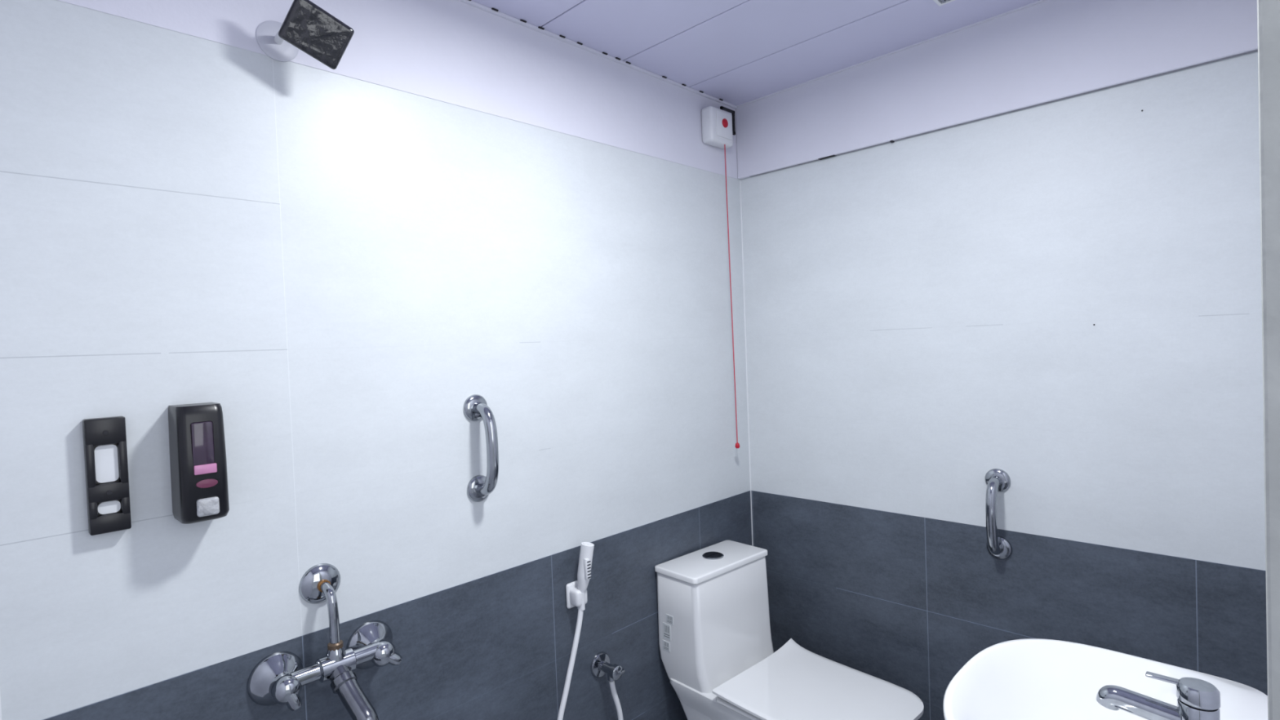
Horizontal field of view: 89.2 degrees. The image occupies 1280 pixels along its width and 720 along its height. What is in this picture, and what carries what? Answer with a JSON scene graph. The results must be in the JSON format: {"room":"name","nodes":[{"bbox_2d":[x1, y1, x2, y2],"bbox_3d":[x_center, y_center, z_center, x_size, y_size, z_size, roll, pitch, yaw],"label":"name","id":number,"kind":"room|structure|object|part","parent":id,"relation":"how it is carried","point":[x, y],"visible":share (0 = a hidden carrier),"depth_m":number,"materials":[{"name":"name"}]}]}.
{"room":"accessible bathroom","nodes":[
{"label":"accessible bathroom","id":0,"kind":"room"},
{"bbox_2d":[0,0,751,719],"bbox_3d":[-0.374,0.193,1.777,0.100,2.523,2.360,-1,2,44],"label":"wall","id":1,"kind":"structure","parent":0,"point":[336,264],"depth_m":1.42,"materials":[{"name":"tile"}]},
{"bbox_2d":[0,695,1,719],"bbox_3d":[-1.052,0.449,1.006,0.004,2.100,0.078,-1,2,44],"label":"trim","id":2,"kind":"structure","parent":1,"relation":"attached to","point":[0,695],"depth_m":1.03,"materials":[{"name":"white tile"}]},
{"bbox_2d":[82,416,131,535],"bbox_3d":[-0.924,0.199,1.126,0.026,0.198,0.056,-1,2,44],"label":"bracket","id":3,"kind":"object","parent":1,"relation":"attached to","point":[104,439],"visible":1,"depth_m":1.12,"materials":[{"name":"black plastic"}]},
{"bbox_2d":[168,402,229,524],"bbox_3d":[-0.811,0.189,1.195,0.090,0.213,0.075,-1,2,44],"label":"soap dispenser","id":4,"kind":"object","parent":1,"relation":"attached to","point":[197,441],"visible":1,"depth_m":1.17,"materials":[{"name":"black plastic"}]},
{"bbox_2d":[255,0,354,69],"bbox_3d":[-0.677,-0.643,1.295,0.189,0.115,0.100,-2,1,22],"label":"shower head","id":5,"kind":"object","parent":1,"relation":"attached to","point":[308,28],"visible":1,"depth_m":1.28,"materials":[{"name":"plastic"}]},
{"bbox_3d":[-0.698,-0.658,1.303,0.116,0.022,0.029,-1,2,27],"label":"shower arm","id":6,"kind":"part","parent":5,"relation":"part of","materials":[{"name":"white plastic"}]},
{"bbox_2d":[246,563,401,719],"bbox_3d":[-0.607,0.588,1.321,0.198,0.308,0.296,-1,2,44],"label":"shower mixer","id":7,"kind":"object","parent":1,"relation":"attached to","point":[279,677],"visible":1,"depth_m":1.33,"materials":[{"name":"silver metal"}]},
{"bbox_3d":[-0.690,0.655,1.271,0.044,0.067,0.052,-1,2,44],"label":"handle","id":8,"kind":"part","parent":7,"relation":"part of","materials":[{"name":"silver metal"}]},
{"bbox_3d":[-0.578,0.682,1.307,0.140,0.117,0.049,-1,2,38],"label":"spout","id":9,"kind":"part","parent":7,"relation":"part of","materials":[{"name":"silver metal"}]},
{"bbox_3d":[-0.552,0.642,1.413,0.041,0.058,0.064,-1,2,44],"label":"handle","id":10,"kind":"part","parent":7,"relation":"part of","materials":[{"name":"silver metal"}]},
{"bbox_2d":[57,0,737,178],"bbox_3d":[-0.381,-0.781,1.712,0.002,0.273,2.142,-1,2,44],"label":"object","id":11,"kind":"structure","parent":1,"relation":"attached to","point":[456,52],"depth_m":1.69,"materials":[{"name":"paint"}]},
{"bbox_2d":[462,394,498,502],"bbox_3d":[-0.387,0.225,1.631,0.087,0.275,0.068,-1,2,44],"label":"grab bar","id":12,"kind":"object","parent":1,"relation":"attached to","point":[476,408],"visible":1,"depth_m":1.62,"materials":[{"name":"metal"}]},
{"bbox_2d":[557,542,623,719],"bbox_3d":[-0.157,0.909,1.862,0.079,0.776,0.254,-1,2,44],"label":"bidet sprayer","id":13,"kind":"object","parent":1,"relation":"attached to","point":[575,591],"visible":0.99,"depth_m":1.84,"materials":[{"name":"white plastic"}]},
{"bbox_3d":[-0.154,0.616,1.851,0.054,0.189,0.039,-2,1,-4],"label":"spray handle","id":14,"kind":"part","parent":13,"relation":"part of","materials":[{"name":"white plastic"}]},
{"bbox_2d":[457,0,737,108],"bbox_3d":[-0.380,-0.914,1.703,0.016,0.008,2.142,-1,2,44],"label":"trim","id":15,"kind":"structure","parent":1,"relation":"attached to","point":[495,11],"depth_m":1.93,"materials":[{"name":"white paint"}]},
{"bbox_2d":[591,651,624,681],"bbox_3d":[-0.090,0.916,1.924,0.087,0.074,0.074,-1,2,44],"label":"angle valve","id":16,"kind":"object","parent":1,"relation":"attached to","point":[601,665],"visible":1,"depth_m":1.93,"materials":[{"name":"silver metal"}]},
{"bbox_3d":[-0.069,0.916,1.904,0.028,0.040,0.042,-1,2,44],"label":"valve handle","id":17,"kind":"part","parent":16,"relation":"part of","materials":[{"name":"silver metal"}]},
{"bbox_2d":[701,106,739,448],"bbox_3d":[0.316,-0.298,2.372,0.062,1.249,0.164,-1,2,44],"label":"box","id":18,"kind":"object","parent":1,"relation":"attached to","point":[718,126],"visible":1,"depth_m":2.33,"materials":[{"name":"white plastic"}]},
{"bbox_3d":[0.333,-0.238,2.369,0.004,1.092,0.018,-1,2,44],"label":"pull cord","id":19,"kind":"part","parent":18,"relation":"part of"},
{"bbox_3d":[0.358,0.315,2.387,0.018,0.021,0.018,-1,2,44],"label":"cord knob","id":20,"kind":"part","parent":18,"relation":"part of","materials":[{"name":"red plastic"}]},
{"bbox_2d":[739,179,753,546],"bbox_3d":[0.425,0.357,2.517,0.003,2.100,0.003,-1,2,44],"label":"trim","id":21,"kind":"structure","parent":1,"relation":"attached to","point":[740,180],"depth_m":2.51,"materials":[{"name":"white plastic"}]},
{"bbox_2d":[471,0,1039,105],"bbox_3d":[0.155,-0.951,1.190,1.702,0.050,2.360,-1,2,44],"label":"ceiling","id":22,"kind":"structure","parent":0,"point":[736,52],"depth_m":1.87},
{"bbox_2d":[933,0,955,5],"bbox_3d":[0.813,-0.960,1.708,0.073,0.006,0.070,-1,2,44],"label":"ceiling vent","id":23,"kind":"object","parent":22,"relation":"in","point":[940,2],"visible":1,"depth_m":1.74,"materials":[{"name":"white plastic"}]},
{"bbox_2d":[740,51,1267,719],"bbox_3d":[1.024,0.135,1.989,1.602,2.523,0.100,-1,2,44],"label":"wall","id":24,"kind":"structure","parent":0,"point":[922,311],"depth_m":1.85,"materials":[{"name":"tile"}]},
{"bbox_2d":[736,0,1048,107],"bbox_3d":[0.886,-0.969,1.956,1.450,0.005,0.006,-1,2,44],"label":"trim","id":25,"kind":"structure","parent":24,"relation":"attached to","point":[1039,1],"depth_m":2.02,"materials":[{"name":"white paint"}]},
{"bbox_2d":[735,0,1257,179],"bbox_3d":[0.895,-0.834,1.972,1.462,0.276,0.018,-1,2,44],"label":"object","id":26,"kind":"structure","parent":24,"relation":"attached to","point":[1050,51],"depth_m":1.85,"materials":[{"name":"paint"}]},
{"bbox_2d":[984,468,1012,559],"bbox_3d":[1.026,0.454,1.879,0.068,0.268,0.083,-1,2,44],"label":"grab bar","id":27,"kind":"object","parent":24,"relation":"attached to","point":[997,480],"visible":1,"depth_m":1.86,"materials":[{"name":"metal"}]},
{"bbox_3d":[0.627,1.489,0.877,2.762,0.100,2.360,-1,2,44],"label":"floor","id":28,"kind":"structure","parent":0,"visible":0},
{"bbox_2d":[654,539,924,719],"bbox_3d":[0.448,1.037,1.995,0.412,0.764,0.732,-3,2,-43],"label":"toilet","id":29,"kind":"object","parent":28,"relation":"on","point":[718,657],"visible":1,"depth_m":2.04,"materials":[{"name":"ceramic"}]},
{"bbox_2d":[663,626,669,638],"bbox_3d":[0.086,0.875,2.091,0.001,0.037,0.025,-3,2,-42],"label":"print","id":30,"kind":"object","parent":29,"relation":"on","point":[667,629],"depth_m":2.09},
{"bbox_3d":[0.245,0.673,2.183,0.378,0.018,0.186,-3,2,-43],"label":"tank lid","id":31,"kind":"part","parent":29,"relation":"part of","materials":[{"name":"ceramic"}]},
{"bbox_3d":[0.451,1.216,1.995,0.370,0.405,0.673,-3,2,-43],"label":"bowl","id":32,"kind":"part","parent":29,"relation":"part of","materials":[{"name":"ceramic"}]},
{"bbox_3d":[0.273,0.932,2.170,0.374,0.499,0.240,-3,2,-43],"label":"tank","id":33,"kind":"part","parent":29,"relation":"part of","materials":[{"name":"ceramic"}]},
{"bbox_3d":[0.526,1.005,1.900,0.392,0.014,0.470,-3,2,-43],"label":"seat","id":34,"kind":"part","parent":29,"relation":"part of","materials":[{"name":"plastic"}]},
{"bbox_3d":[0.530,0.978,1.902,0.412,0.043,0.482,-3,2,-43],"label":"seat lid","id":35,"kind":"part","parent":29,"relation":"part of","materials":[{"name":"plastic"}]},
{"bbox_2d":[942,638,1267,719],"bbox_3d":[0.766,1.004,1.076,0.431,0.850,0.540,-1,2,44],"label":"basin","id":36,"kind":"object","parent":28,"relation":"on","point":[1028,678],"visible":0.84,"depth_m":1.21,"materials":[{"name":"ceramic"}]},
{"bbox_2d":[1096,671,1220,719],"bbox_3d":[0.803,0.532,1.010,0.155,0.092,0.056,-1,2,44],"label":"faucet","id":37,"kind":"object","parent":36,"relation":"on","point":[1197,699],"visible":1,"depth_m":0.99,"materials":[{"name":"silver metal"}]},
{"bbox_3d":[0.791,0.547,1.023,0.119,0.042,0.035,-1,2,44],"label":"spout","id":38,"kind":"part","parent":37,"relation":"part of","materials":[{"name":"silver metal"}]},
{"bbox_3d":[0.825,0.500,0.987,0.088,0.029,0.051,-1,2,44],"label":"lever","id":39,"kind":"part","parent":37,"relation":"part of","materials":[{"name":"silver metal"}]},
{"bbox_2d":[1177,697,1220,719],"bbox_3d":[0.840,0.546,0.976,0.056,0.062,0.056,-1,2,44],"label":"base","id":40,"kind":"object","parent":37,"relation":"attached to","point":[1187,708],"depth_m":0.96,"materials":[{"name":"silver metal"}]},
{"bbox_3d":[0.756,0.177,0.670,0.140,2.523,2.160,-1,2,44],"label":"wall","id":41,"kind":"structure","parent":0,"visible":0},
{"bbox_2d":[1257,0,1279,719],"bbox_3d":[0.642,0.385,0.556,0.148,2.120,0.100,-1,2,44],"label":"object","id":42,"kind":"structure","parent":41,"relation":"attached to","point":[1268,11],"depth_m":0.56,"materials":[{"name":"paint"}]}
]}

